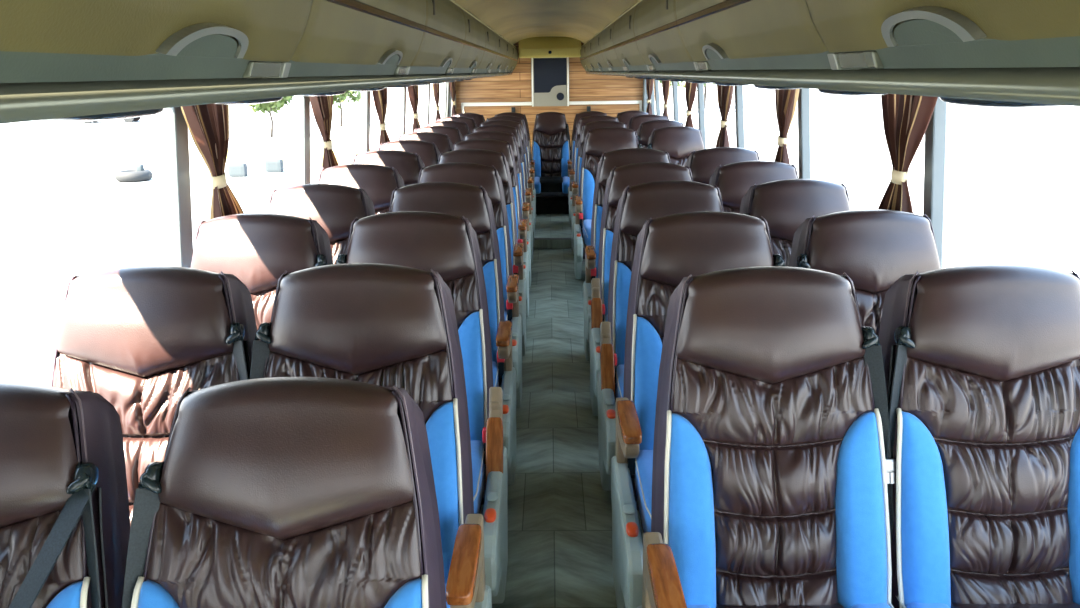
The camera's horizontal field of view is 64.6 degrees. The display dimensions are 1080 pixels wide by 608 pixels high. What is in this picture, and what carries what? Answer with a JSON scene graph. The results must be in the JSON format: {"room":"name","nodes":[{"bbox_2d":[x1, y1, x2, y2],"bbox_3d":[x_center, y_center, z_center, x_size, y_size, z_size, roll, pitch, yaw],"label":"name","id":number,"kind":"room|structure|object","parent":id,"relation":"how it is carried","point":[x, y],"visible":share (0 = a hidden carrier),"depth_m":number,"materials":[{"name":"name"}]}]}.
{"room":"vehicle interior","nodes":[
{"label":"vehicle interior","id":0,"kind":"room"},
{"bbox_2d":[453,0,639,44],"bbox_3d":[0.039,-1.464,4.032,0.920,0.112,13.350,-1,15,1],"label":"ceiling","id":1,"kind":"structure","parent":0,"point":[515,21],"depth_m":6.06,"materials":[{"name":"beige plastic"}]},
{"bbox_2d":[456,42,654,156],"bbox_3d":[0.122,-2.429,10.972,2.700,2.120,0.050,-1,15,1],"label":"wall","id":2,"kind":"structure","parent":0,"point":[516,87],"depth_m":10.88,"materials":[{"name":"brown wood"}]},
{"bbox_2d":[519,37,580,57],"bbox_3d":[0.121,-3.153,10.450,0.750,0.260,0.536,-1,15,1],"label":"upper cabinet","id":3,"kind":"object","parent":2,"relation":"attached to","point":[534,47],"visible":0.93,"depth_m":10.24,"materials":[{"name":"yellow plastic"}]},
{"bbox_2d":[531,57,568,106],"bbox_3d":[0.130,-2.809,10.803,0.480,0.600,0.055,-1,15,1],"label":"console","id":4,"kind":"object","parent":2,"relation":"attached to","point":[549,76],"visible":0.91,"depth_m":10.79,"materials":[{"name":"beige plastic"}]},
{"bbox_2d":[461,100,641,112],"bbox_3d":[0.149,-2.490,10.911,2.304,0.189,0.035,-1,15,1],"label":"trim","id":5,"kind":"structure","parent":2,"relation":"attached to","point":[639,101],"depth_m":10.88,"materials":[{"name":"white"}]},
{"bbox_2d":[480,238,643,607],"bbox_3d":[0.069,0.409,4.697,2.700,0.060,13.650,-1,15,1],"label":"floor","id":6,"kind":"structure","parent":0,"point":[560,554],"depth_m":3.55,"materials":[{"name":"plastic"}]},
{"bbox_2d":[0,381,129,607],"bbox_3d":[-0.984,0.769,1.279,0.559,1.128,0.924,-1,15,1],"label":"seat","id":7,"kind":"object","parent":6,"relation":"on","point":[65,513],"visible":1,"depth_m":1.43,"materials":[{"name":"leather"}]},
{"bbox_2d":[51,266,256,526],"bbox_3d":[-0.949,0.547,1.927,0.549,1.156,0.845,-1,15,1],"label":"seat","id":8,"kind":"object","parent":6,"relation":"on","point":[138,338],"visible":0.35,"depth_m":2.04,"materials":[{"name":"leather"}]},
{"bbox_2d":[190,213,332,329],"bbox_3d":[-0.941,0.337,2.699,0.549,1.156,0.845,-1,15,1],"label":"seat","id":9,"kind":"object","parent":6,"relation":"on","point":[256,248],"visible":0.12,"depth_m":2.80,"materials":[{"name":"leather"}]},
{"bbox_2d":[122,377,446,607],"bbox_3d":[-0.408,0.774,1.227,0.595,1.128,1.008,-1,15,1],"label":"seat","id":10,"kind":"object","parent":6,"relation":"on","point":[272,492],"visible":1,"depth_m":1.41,"materials":[{"name":"leather"}]},
{"bbox_2d":[268,184,374,263],"bbox_3d":[-0.933,0.132,3.451,0.549,1.156,0.845,-1,15,1],"label":"seat","id":11,"kind":"object","parent":6,"relation":"on","point":[334,207],"visible":0.12,"depth_m":3.56,"materials":[{"name":"leather"}]},
{"bbox_2d":[318,164,403,214],"bbox_3d":[-0.925,-0.079,4.223,0.549,1.156,0.845,-1,15,1],"label":"seat","id":12,"kind":"object","parent":6,"relation":"on","point":[379,182],"visible":0.09,"depth_m":4.33,"materials":[{"name":"leather"}]},
{"bbox_2d":[250,263,491,607],"bbox_3d":[-0.421,0.553,1.875,0.595,1.156,0.938,-1,15,1],"label":"seat","id":13,"kind":"object","parent":6,"relation":"on","point":[385,325],"visible":0.31,"depth_m":2.03,"materials":[{"name":"leather"}]},
{"bbox_2d":[353,150,424,185],"bbox_3d":[-0.917,-0.286,4.985,0.549,1.156,0.845,-1,15,1],"label":"seat","id":14,"kind":"object","parent":6,"relation":"on","point":[409,165],"visible":0.1,"depth_m":5.09,"materials":[{"name":"leather"}]},
{"bbox_2d":[378,140,439,166],"bbox_3d":[-0.909,-0.494,5.748,0.549,1.156,0.845,-1,15,1],"label":"seat","id":15,"kind":"object","parent":6,"relation":"on","point":[429,153],"visible":0.08,"depth_m":5.86,"materials":[{"name":"leather"}]},
{"bbox_2d":[336,211,507,603],"bbox_3d":[-0.413,0.343,2.647,0.595,1.156,0.938,-1,15,1],"label":"seat","id":16,"kind":"object","parent":6,"relation":"on","point":[445,244],"visible":0.2,"depth_m":2.79,"materials":[{"name":"brown leather"}]},
{"bbox_2d":[471,440,484,513],"bbox_3d":[-0.234,0.560,2.594,0.114,0.150,0.540,-1,15,1],"label":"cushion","id":17,"kind":"object","parent":16,"relation":"on","point":[477,446],"depth_m":2.60,"materials":[{"name":"blue fabric"}]},
{"bbox_2d":[398,132,452,153],"bbox_3d":[-0.901,-0.702,6.510,0.549,1.156,0.845,-1,15,1],"label":"seat","id":18,"kind":"object","parent":6,"relation":"on","point":[443,142],"visible":0.09,"depth_m":6.62,"materials":[{"name":"leather"}]},
{"bbox_2d":[414,126,462,144],"bbox_3d":[-0.893,-0.912,7.282,0.549,1.156,0.845,-1,15,1],"label":"seat","id":19,"kind":"object","parent":6,"relation":"on","point":[454,134],"visible":0.08,"depth_m":7.39,"materials":[{"name":"leather"}]},
{"bbox_2d":[426,121,470,140],"bbox_3d":[-0.884,-1.119,8.044,0.549,1.156,0.845,-1,15,1],"label":"seat","id":20,"kind":"object","parent":6,"relation":"on","point":[464,129],"visible":0.08,"depth_m":8.15,"materials":[{"name":"leather"}]},
{"bbox_2d":[389,182,516,504],"bbox_3d":[-0.405,0.138,3.399,0.595,1.156,0.938,-1,15,1],"label":"seat","id":21,"kind":"object","parent":6,"relation":"on","point":[471,202],"visible":0.13,"depth_m":3.55,"materials":[{"name":"brown leather"}]},
{"bbox_2d":[437,116,476,132],"bbox_3d":[-0.876,-1.327,8.806,0.549,1.156,0.845,-1,15,1],"label":"seat","id":22,"kind":"object","parent":6,"relation":"on","point":[471,123],"visible":0.06,"depth_m":8.92,"materials":[{"name":"leather"}]},
{"bbox_2d":[418,162,521,407],"bbox_3d":[-0.397,-0.072,4.171,0.595,1.156,0.938,-1,15,1],"label":"seat","id":23,"kind":"object","parent":6,"relation":"on","point":[474,174],"visible":0.19,"depth_m":4.32,"materials":[{"name":"brown leather"}]},
{"bbox_2d":[438,149,525,355],"bbox_3d":[-0.388,-0.280,4.933,0.595,1.156,0.938,-1,15,1],"label":"seat","id":24,"kind":"object","parent":6,"relation":"on","point":[478,156],"visible":0.12,"depth_m":5.08,"materials":[{"name":"brown leather"}]},
{"bbox_2d":[452,139,528,317],"bbox_3d":[-0.380,-0.488,5.696,0.595,1.156,0.938,-1,15,1],"label":"seat","id":25,"kind":"object","parent":6,"relation":"on","point":[487,144],"visible":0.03,"depth_m":5.85,"materials":[{"name":"brown leather"}]},
{"bbox_2d":[464,131,530,287],"bbox_3d":[-0.372,-0.695,6.458,0.595,1.156,0.938,-1,15,1],"label":"seat","id":26,"kind":"object","parent":6,"relation":"on","point":[496,135],"visible":0.13,"depth_m":6.61,"materials":[{"name":"brown leather"}]},
{"bbox_2d":[473,125,532,264],"bbox_3d":[-0.364,-0.905,7.230,0.595,1.156,0.938,-1,15,1],"label":"seat","id":27,"kind":"object","parent":6,"relation":"on","point":[501,128],"visible":0.09,"depth_m":7.38,"materials":[{"name":"brown leather"}]},
{"bbox_2d":[480,120,534,246],"bbox_3d":[-0.356,-1.113,7.992,0.595,1.156,0.938,-1,15,1],"label":"seat","id":28,"kind":"object","parent":6,"relation":"on","point":[518,125],"visible":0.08,"depth_m":8.15,"materials":[{"name":"brown leather"}]},
{"bbox_2d":[486,116,535,223],"bbox_3d":[-0.348,-1.321,8.754,0.595,1.156,0.938,-1,15,1],"label":"seat","id":29,"kind":"object","parent":6,"relation":"on","point":[511,118],"visible":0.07,"depth_m":8.91,"materials":[{"name":"brown leather"}]},
{"bbox_2d":[494,112,534,176],"bbox_3d":[-0.321,-1.531,9.525,0.535,1.156,0.938,-1,15,1],"label":"seat","id":30,"kind":"object","parent":6,"relation":"on","point":[532,162],"visible":0.05,"depth_m":9.69,"materials":[{"name":"brown leather"}]},
{"bbox_2d":[533,214,570,248],"bbox_3d":[0.116,-0.775,8.738,0.460,0.099,1.570,-1,15,1],"label":"step","id":31,"kind":"structure","parent":6,"relation":"on","point":[547,225],"depth_m":8.34,"materials":[{"name":"plastic"}]},
{"bbox_2d":[536,196,568,213],"bbox_3d":[0.127,-1.117,9.489,0.450,0.164,0.460,-1,15,1],"label":"step","id":32,"kind":"structure","parent":31,"relation":"on","point":[544,205],"depth_m":9.27,"materials":[{"name":"black carpet"}]},
{"bbox_2d":[532,112,571,196],"bbox_3d":[0.132,-1.680,9.526,0.483,0.882,0.863,-1,15,1],"label":"seat","id":33,"kind":"object","parent":32,"relation":"on","point":[551,146],"visible":0.95,"depth_m":9.66,"materials":[{"name":"leather"}]},
{"bbox_2d":[540,177,562,191],"bbox_3d":[0.126,-1.343,9.467,0.252,0.137,0.500,-1,15,1],"label":"seat cushion","id":34,"kind":"object","parent":33,"relation":"on","point":[547,184],"depth_m":9.25,"materials":[{"name":"black leather"}]},
{"bbox_2d":[567,111,606,204],"bbox_3d":[0.571,-1.541,9.513,0.535,1.156,0.938,-1,15,1],"label":"seat","id":35,"kind":"object","parent":6,"relation":"on","point":[578,116],"visible":0.1,"depth_m":9.67,"materials":[{"name":"brown leather"}]},
{"bbox_2d":[569,115,617,237],"bbox_3d":[0.588,-1.289,8.587,0.595,1.156,0.938,-1,15,1],"label":"seat","id":36,"kind":"object","parent":6,"relation":"on","point":[572,172],"visible":0.05,"depth_m":8.74,"materials":[{"name":"brown leather"}]},
{"bbox_2d":[571,121,626,258],"bbox_3d":[0.578,-1.029,7.632,0.595,1.156,0.938,-1,15,1],"label":"seat","id":37,"kind":"object","parent":6,"relation":"on","point":[586,127],"visible":0.1,"depth_m":7.79,"materials":[{"name":"brown leather"}]},
{"bbox_2d":[574,127,641,278],"bbox_3d":[0.568,-0.779,6.715,0.595,1.156,0.938,-1,15,1],"label":"seat","id":38,"kind":"object","parent":6,"relation":"on","point":[598,141],"visible":0.22,"depth_m":6.86,"materials":[{"name":"brown leather"}]},
{"bbox_2d":[583,219,591,244],"bbox_3d":[0.394,-0.559,6.667,0.114,0.150,0.540,-1,15,1],"label":"cushion","id":39,"kind":"object","parent":38,"relation":"on","point":[586,222],"depth_m":6.50,"materials":[{"name":"blue fabric"}]},
{"bbox_2d":[583,148,670,360],"bbox_3d":[0.548,-0.264,4.824,0.595,1.156,0.938,-1,15,1],"label":"seat","id":40,"kind":"object","parent":6,"relation":"on","point":[609,160],"visible":0.1,"depth_m":4.97,"materials":[{"name":"brown leather"}]},
{"bbox_2d":[617,110,648,126],"bbox_3d":[1.056,-1.558,9.550,0.506,1.156,0.856,-1,15,1],"label":"seat","id":41,"kind":"object","parent":6,"relation":"on","point":[623,117],"visible":0.06,"depth_m":9.66,"materials":[{"name":"leather"}]},
{"bbox_2d":[589,162,692,415],"bbox_3d":[0.540,-0.054,4.052,0.595,1.156,0.938,-1,15,1],"label":"seat","id":42,"kind":"object","parent":6,"relation":"on","point":[634,174],"visible":0.12,"depth_m":4.20,"materials":[{"name":"brown leather"}]},
{"bbox_2d":[627,115,668,132],"bbox_3d":[1.128,-1.307,8.624,0.549,1.156,0.845,-1,15,1],"label":"seat","id":43,"kind":"object","parent":6,"relation":"on","point":[634,123],"visible":0.02,"depth_m":8.73,"materials":[{"name":"leather"}]},
{"bbox_2d":[597,181,723,509],"bbox_3d":[0.533,0.142,3.334,0.595,1.156,0.938,-1,15,1],"label":"seat","id":44,"kind":"object","parent":6,"relation":"on","point":[637,204],"visible":0.2,"depth_m":3.48,"materials":[{"name":"brown leather"}]},
{"bbox_2d":[615,364,623,397],"bbox_3d":[0.358,0.362,3.286,0.114,0.150,0.540,-1,15,1],"label":"cushion","id":45,"kind":"object","parent":44,"relation":"on","point":[619,368],"depth_m":3.33,"materials":[{"name":"blue fabric"}]},
{"bbox_2d":[637,120,683,147],"bbox_3d":[1.118,-1.047,7.669,0.549,1.156,0.845,-1,15,1],"label":"seat","id":46,"kind":"object","parent":6,"relation":"on","point":[645,129],"visible":0.1,"depth_m":7.78,"materials":[{"name":"leather"}]},
{"bbox_2d":[647,126,704,165],"bbox_3d":[1.108,-0.797,6.753,0.549,1.156,0.845,-1,15,1],"label":"seat","id":47,"kind":"object","parent":6,"relation":"on","point":[679,142],"visible":0.12,"depth_m":6.86,"materials":[{"name":"leather"}]},
{"bbox_2d":[611,211,785,607],"bbox_3d":[0.524,0.354,2.555,0.595,1.156,0.938,-1,15,1],"label":"seat","id":48,"kind":"object","parent":6,"relation":"on","point":[669,249],"visible":0.27,"depth_m":2.70,"materials":[{"name":"leather"}]},
{"bbox_2d":[634,450,652,532],"bbox_3d":[0.349,0.575,2.507,0.114,0.150,0.540,-1,15,1],"label":"cushion","id":49,"kind":"object","parent":48,"relation":"on","point":[643,464],"depth_m":2.50,"materials":[{"name":"blue fabric"}]},
{"bbox_2d":[685,147,759,184],"bbox_3d":[1.088,-0.282,4.862,0.549,1.156,0.845,-1,15,1],"label":"seat","id":50,"kind":"object","parent":6,"relation":"on","point":[703,163],"visible":0.06,"depth_m":4.97,"materials":[{"name":"leather"}]},
{"bbox_2d":[709,161,798,212],"bbox_3d":[1.080,-0.072,4.090,0.549,1.156,0.845,-1,15,1],"label":"seat","id":51,"kind":"object","parent":6,"relation":"on","point":[733,180],"visible":0.09,"depth_m":4.20,"materials":[{"name":"leather"}]},
{"bbox_2d":[637,266,893,607],"bbox_3d":[0.516,0.566,1.778,0.595,1.156,0.938,-1,15,1],"label":"seat","id":52,"kind":"object","parent":6,"relation":"on","point":[771,475],"visible":1,"depth_m":1.93,"materials":[{"name":"leather"}]},
{"bbox_2d":[716,603,843,607],"bbox_3d":[0.536,0.758,1.726,0.300,0.137,0.500,-1,15,1],"label":"seat cushion","id":53,"kind":"object","parent":52,"relation":"on","point":[718,605],"depth_m":1.90,"materials":[{"name":"brown leather"}]},
{"bbox_2d":[851,603,890,607],"bbox_3d":[0.731,0.782,1.725,0.114,0.150,0.540,-1,15,1],"label":"cushion","id":54,"kind":"object","parent":52,"relation":"on","point":[853,605],"depth_m":1.89,"materials":[{"name":"blue fabric"}]},
{"bbox_2d":[739,179,850,266],"bbox_3d":[1.072,0.123,3.372,0.549,1.156,0.845,-1,15,1],"label":"seat","id":55,"kind":"object","parent":6,"relation":"on","point":[785,205],"visible":0.13,"depth_m":3.48,"materials":[{"name":"leather"}]},
{"bbox_2d":[789,209,940,336],"bbox_3d":[1.064,0.336,2.592,0.549,1.156,0.845,-1,15,1],"label":"seat","id":56,"kind":"object","parent":6,"relation":"on","point":[874,248],"visible":0.19,"depth_m":2.70,"materials":[{"name":"leather"}]},
{"bbox_2d":[879,264,1079,607],"bbox_3d":[1.056,0.547,1.816,0.549,1.156,0.845,-1,15,1],"label":"seat","id":57,"kind":"object","parent":6,"relation":"on","point":[981,362],"visible":1,"depth_m":1.92,"materials":[{"name":"leather"}]},
{"bbox_2d":[905,602,949,607],"bbox_3d":[0.866,0.780,1.723,0.114,0.150,0.540,-1,15,1],"label":"cushion","id":58,"kind":"object","parent":57,"relation":"on","point":[907,604],"depth_m":1.89,"materials":[{"name":"blue fabric"}]},
{"bbox_2d":[951,602,1079,607],"bbox_3d":[1.061,0.753,1.718,0.300,0.137,0.500,-1,15,1],"label":"seat cushion","id":59,"kind":"object","parent":57,"relation":"on","point":[953,604],"depth_m":1.89,"materials":[{"name":"brown leather"}]},
{"bbox_3d":[-1.231,-0.599,4.436,0.230,2.180,13.650,-1,15,1],"label":"wall","id":60,"kind":"structure","parent":0,"visible":0},
{"bbox_2d":[162,107,192,267],"bbox_3d":[-1.276,-0.277,3.027,0.120,0.940,0.110,-1,15,1],"label":"trim","id":61,"kind":"structure","parent":60,"relation":"attached to","point":[175,128],"depth_m":2.96,"materials":[{"name":"grey plastic"}]},
{"bbox_2d":[0,51,512,123],"bbox_3d":[-0.801,-1.148,4.272,0.797,0.074,13.530,-1,15,1],"label":"overhead luggage rack","id":62,"kind":"object","parent":60,"relation":"attached to","point":[34,86],"visible":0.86,"depth_m":1.00,"materials":[{"name":"grey plastic"}]},
{"bbox_2d":[43,108,163,121],"bbox_3d":[-0.812,-0.364,1.588,0.140,0.040,0.300,-1,15,1],"label":"light","id":63,"kind":"object","parent":62,"relation":"attached to","point":[132,114],"visible":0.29,"depth_m":1.50,"materials":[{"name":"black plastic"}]},
{"bbox_2d":[0,0,311,77],"bbox_3d":[-0.757,-0.423,0.805,0.774,0.424,1.300,-1,15,1],"label":"bin","id":64,"kind":"object","parent":62,"relation":"on","point":[256,30],"visible":0.99,"depth_m":0.94,"materials":[{"name":"yellow plastic"}]},
{"bbox_2d":[181,104,243,218],"bbox_3d":[-1.167,-0.429,3.124,0.059,0.700,0.499,-1,15,1],"label":"curtain","id":65,"kind":"object","parent":62,"relation":"hanging from","point":[208,124],"visible":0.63,"depth_m":3.06,"materials":[{"name":"brown fabric"}]},
{"bbox_2d":[213,97,282,104],"bbox_3d":[-0.804,-0.572,2.351,0.140,0.040,0.300,-1,15,1],"label":"light","id":66,"kind":"object","parent":62,"relation":"attached to","point":[266,100],"visible":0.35,"depth_m":2.25,"materials":[{"name":"black plastic"}]},
{"bbox_2d":[309,95,337,168],"bbox_3d":[-1.151,-0.843,4.643,0.059,0.700,0.500,-1,15,1],"label":"curtain","id":67,"kind":"object","parent":62,"relation":"hanging from","point":[322,106],"visible":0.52,"depth_m":4.57,"materials":[{"name":"brown fabric"}]},
{"bbox_2d":[291,0,425,74],"bbox_3d":[-0.744,-0.765,2.059,0.774,0.424,1.300,-1,15,1],"label":"bin","id":68,"kind":"object","parent":62,"relation":"on","point":[365,32],"visible":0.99,"depth_m":1.89,"materials":[{"name":"yellow plastic"}]},
{"bbox_2d":[372,88,389,144],"bbox_3d":[-1.135,-1.257,6.164,0.060,0.700,0.502,-1,15,1],"label":"curtain","id":69,"kind":"object","parent":62,"relation":"hanging from","point":[379,96],"visible":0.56,"depth_m":6.10,"materials":[{"name":"brown fabric"}]},
{"bbox_2d":[407,86,420,132],"bbox_3d":[-1.119,-1.674,7.693,0.060,0.700,0.500,-1,15,1],"label":"curtain","id":70,"kind":"object","parent":62,"relation":"hanging from","point":[413,91],"visible":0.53,"depth_m":7.62,"materials":[{"name":"brown fabric"}]},
{"bbox_2d":[432,84,440,121],"bbox_3d":[-1.103,-2.090,9.221,0.059,0.700,0.500,-1,15,1],"label":"curtain","id":71,"kind":"object","parent":62,"relation":"hanging from","point":[436,87],"visible":0.49,"depth_m":9.13,"materials":[{"name":"brown fabric"}]},
{"bbox_2d":[410,0,464,73],"bbox_3d":[-0.730,-1.107,3.313,0.774,0.424,1.300,-1,15,1],"label":"bin","id":72,"kind":"object","parent":62,"relation":"on","point":[442,42],"visible":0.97,"depth_m":3.18,"materials":[{"name":"yellow plastic"}]},
{"bbox_2d":[454,4,485,72],"bbox_3d":[-0.717,-1.449,4.567,0.774,0.424,1.300,-1,15,1],"label":"bin","id":73,"kind":"object","parent":62,"relation":"on","point":[471,55],"visible":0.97,"depth_m":4.44,"materials":[{"name":"yellow plastic"}]},
{"bbox_2d":[476,17,497,72],"bbox_3d":[-0.704,-1.790,5.822,0.774,0.424,1.300,-1,15,1],"label":"bin","id":74,"kind":"object","parent":62,"relation":"on","point":[490,53],"visible":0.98,"depth_m":5.72,"materials":[{"name":"yellow plastic"}]},
{"bbox_2d":[491,28,505,72],"bbox_3d":[-0.690,-2.132,7.076,0.774,0.424,1.300,-1,15,1],"label":"bin","id":75,"kind":"object","parent":62,"relation":"on","point":[501,55],"visible":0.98,"depth_m":6.99,"materials":[{"name":"yellow"}]},
{"bbox_2d":[500,37,511,71],"bbox_3d":[-0.677,-2.474,8.330,0.774,0.424,1.300,-1,15,1],"label":"bin","id":76,"kind":"object","parent":62,"relation":"on","point":[507,61],"visible":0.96,"depth_m":8.23,"materials":[{"name":"yellow"}]},
{"bbox_2d":[296,95,310,184],"bbox_3d":[-1.259,-0.692,4.551,0.120,0.940,0.110,-1,15,1],"label":"trim","id":77,"kind":"structure","parent":60,"relation":"attached to","point":[302,102],"depth_m":4.47,"materials":[{"name":"grey plastic"}]},
{"bbox_2d":[361,91,370,152],"bbox_3d":[-1.243,-1.107,6.076,0.120,0.940,0.110,-1,15,1],"label":"trim","id":78,"kind":"structure","parent":60,"relation":"attached to","point":[365,95],"depth_m":5.99,"materials":[{"name":"grey"}]},
{"bbox_2d":[399,87,406,135],"bbox_3d":[-1.227,-1.522,7.600,0.120,0.940,0.110,-1,15,1],"label":"trim","id":79,"kind":"structure","parent":60,"relation":"attached to","point":[403,91],"depth_m":7.51,"materials":[{"name":"grey"}]},
{"bbox_2d":[424,84,430,126],"bbox_3d":[-1.211,-1.938,9.124,0.120,0.940,0.110,-1,15,1],"label":"trim","id":80,"kind":"structure","parent":60,"relation":"attached to","point":[427,87],"depth_m":9.03,"materials":[{"name":"grey"}]},
{"bbox_3d":[1.338,-0.627,4.401,0.230,2.180,13.650,-1,15,1],"label":"wall","id":81,"kind":"structure","parent":0,"visible":0},
{"bbox_2d":[672,81,678,121],"bbox_3d":[1.413,-1.899,8.838,0.120,0.940,0.068,-1,15,1],"label":"trim","id":82,"kind":"structure","parent":81,"relation":"attached to","point":[674,84],"depth_m":8.76,"materials":[{"name":"grey"}]},
{"bbox_2d":[697,83,705,148],"bbox_3d":[1.397,-1.496,7.362,0.120,0.940,0.068,-1,15,1],"label":"trim","id":83,"kind":"structure","parent":81,"relation":"attached to","point":[700,89],"depth_m":7.29,"materials":[{"name":"grey"}]},
{"bbox_2d":[734,86,744,147],"bbox_3d":[1.382,-1.094,5.886,0.120,0.940,0.068,-1,15,1],"label":"trim","id":84,"kind":"structure","parent":81,"relation":"attached to","point":[739,108],"depth_m":5.81,"materials":[{"name":"grey"}]},
{"bbox_2d":[798,88,810,178],"bbox_3d":[1.366,-0.692,4.409,0.120,0.940,0.068,-1,15,1],"label":"trim","id":85,"kind":"structure","parent":81,"relation":"attached to","point":[804,158],"depth_m":4.34,"materials":[{"name":"grey plastic"}]},
{"bbox_2d":[585,36,1079,105],"bbox_3d":[0.891,-1.167,4.249,0.797,0.074,13.530,-1,15,1],"label":"overhead luggage rack","id":86,"kind":"object","parent":81,"relation":"attached to","point":[1045,70],"visible":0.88,"depth_m":1.02,"materials":[{"name":"grey plastic"}]},
{"bbox_2d":[586,33,597,70],"bbox_3d":[0.848,-2.464,8.213,0.774,0.424,1.300,-1,15,1],"label":"bin","id":87,"kind":"object","parent":86,"relation":"on","point":[590,58],"visible":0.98,"depth_m":8.15,"materials":[{"name":"yellow"}]},
{"bbox_2d":[592,29,607,70],"bbox_3d":[0.834,-2.123,6.959,0.774,0.424,1.300,-1,15,1],"label":"bin","id":88,"kind":"object","parent":86,"relation":"on","point":[596,49],"visible":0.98,"depth_m":6.89,"materials":[{"name":"yellow plastic"}]},
{"bbox_2d":[600,14,621,70],"bbox_3d":[0.821,-1.781,5.704,0.774,0.424,1.300,-1,15,1],"label":"bin","id":89,"kind":"object","parent":86,"relation":"on","point":[609,54],"visible":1,"depth_m":5.62,"materials":[{"name":"yellow plastic"}]},
{"bbox_2d":[613,1,646,70],"bbox_3d":[0.808,-1.439,4.450,0.774,0.424,1.300,-1,15,1],"label":"bin","id":90,"kind":"object","parent":86,"relation":"on","point":[626,48],"visible":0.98,"depth_m":4.33,"materials":[{"name":"yellow plastic"}]},
{"bbox_2d":[634,0,693,70],"bbox_3d":[0.794,-1.098,3.196,0.774,0.424,1.300,-1,15,1],"label":"bin","id":91,"kind":"object","parent":86,"relation":"on","point":[658,37],"visible":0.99,"depth_m":3.08,"materials":[{"name":"yellow plastic"}]},
{"bbox_2d":[662,80,670,117],"bbox_3d":[1.304,-2.025,8.851,0.060,0.700,0.420,-1,15,1],"label":"curtain","id":92,"kind":"object","parent":86,"relation":"hanging from","point":[665,83],"visible":0.55,"depth_m":8.79,"materials":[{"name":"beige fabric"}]},
{"bbox_2d":[685,82,696,127],"bbox_3d":[1.287,-1.621,7.369,0.060,0.700,0.421,-1,15,1],"label":"curtain","id":93,"kind":"object","parent":86,"relation":"hanging from","point":[690,88],"visible":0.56,"depth_m":7.31,"materials":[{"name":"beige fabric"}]},
{"bbox_2d":[716,85,733,146],"bbox_3d":[1.272,-1.219,5.892,0.060,0.700,0.423,-1,15,1],"label":"curtain","id":94,"kind":"object","parent":86,"relation":"hanging from","point":[724,93],"visible":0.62,"depth_m":5.85,"materials":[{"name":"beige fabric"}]},
{"bbox_2d":[676,0,827,70],"bbox_3d":[0.781,-0.756,1.942,0.774,0.424,1.300,-1,15,1],"label":"bin","id":95,"kind":"object","parent":86,"relation":"on","point":[709,29],"visible":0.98,"depth_m":1.78,"materials":[{"name":"yellow plastic"}]},
{"bbox_2d":[774,89,799,164],"bbox_3d":[1.256,-0.819,4.423,0.060,0.700,0.422,-1,15,1],"label":"curtain","id":96,"kind":"object","parent":86,"relation":"hanging from","point":[785,99],"visible":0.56,"depth_m":4.36,"materials":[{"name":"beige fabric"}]},
{"bbox_2d":[818,89,884,95],"bbox_3d":[0.855,-0.591,2.328,0.140,0.040,0.300,-1,15,1],"label":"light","id":97,"kind":"object","parent":86,"relation":"attached to","point":[834,92],"visible":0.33,"depth_m":2.23,"materials":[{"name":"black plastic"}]},
{"bbox_2d":[878,94,937,212],"bbox_3d":[1.241,-0.414,2.938,0.060,0.700,0.420,-1,15,1],"label":"curtain","id":98,"kind":"object","parent":86,"relation":"hanging from","point":[906,118],"visible":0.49,"depth_m":2.90,"materials":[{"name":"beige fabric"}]},
{"bbox_2d":[806,0,1079,69],"bbox_3d":[0.768,-0.414,0.688,0.774,0.424,1.300,-1,15,1],"label":"bin","id":99,"kind":"object","parent":86,"relation":"on","point":[845,26],"visible":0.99,"depth_m":0.96,"materials":[{"name":"yellow plastic"}]},
{"bbox_2d":[939,97,1066,107],"bbox_3d":[0.847,-0.383,1.566,0.140,0.040,0.300,-1,15,1],"label":"light","id":100,"kind":"object","parent":86,"relation":"attached to","point":[970,102],"visible":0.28,"depth_m":1.48,"materials":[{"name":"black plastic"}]},
{"bbox_2d":[923,97,946,268],"bbox_3d":[1.350,-0.290,2.933,0.120,0.940,0.068,-1,15,1],"label":"trim","id":101,"kind":"structure","parent":81,"relation":"attached to","point":[935,134],"depth_m":2.87,"materials":[{"name":"grey metal"}]},
{"label":"outside","id":102,"kind":"structure","parent":0,"visible":0},
{"bbox_2d":[0,82,1079,385],"bbox_3d":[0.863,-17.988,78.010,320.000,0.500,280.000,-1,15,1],"label":"windows","id":103,"kind":"structure","parent":102,"point":[1012,190],"depth_m":23.96,"materials":[{"name":"glass"}]},
{"bbox_2d":[114,164,152,181],"bbox_3d":[-11.807,-3.821,24.789,1.020,0.473,1.020,-1,15,1],"label":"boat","id":104,"kind":"object","parent":103,"relation":"on","point":[139,174],"visible":1,"depth_m":24.48,"materials":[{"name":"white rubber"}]},
{"bbox_2d":[228,163,247,176],"bbox_3d":[-8.999,-3.994,25.438,0.520,0.400,0.320,-1,15,1],"label":"block","id":105,"kind":"object","parent":103,"relation":"on","point":[234,169],"visible":1,"depth_m":25.30,"materials":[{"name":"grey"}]},
{"bbox_2d":[245,96,294,136],"bbox_3d":[-13.044,-9.598,40.982,2.477,3.180,2.448,-1,15,1],"label":"tree","id":106,"kind":"object","parent":103,"relation":"on","point":[276,106],"visible":0.16,"depth_m":40.81,"materials":[{"name":"green plant"}]},
{"bbox_2d":[265,159,283,172],"bbox_3d":[-8.238,-4.292,26.489,0.520,0.400,0.320,-1,15,1],"label":"block","id":107,"kind":"object","parent":103,"relation":"on","point":[271,165],"visible":1,"depth_m":26.34,"materials":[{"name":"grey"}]},
{"bbox_2d":[190,148,377,165],"bbox_3d":[-9.129,-5.519,31.769,8.590,0.010,7.580,-1,15,1],"label":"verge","id":108,"kind":"structure","parent":103,"relation":"on","point":[244,155],"depth_m":31.77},
{"bbox_2d":[333,91,360,126],"bbox_3d":[-11.390,-11.968,48.618,3.602,3.694,3.208,-1,15,1],"label":"tree","id":109,"kind":"object","parent":103,"relation":"on","point":[340,98],"visible":0.11,"depth_m":48.71,"materials":[{"name":"green plant"}]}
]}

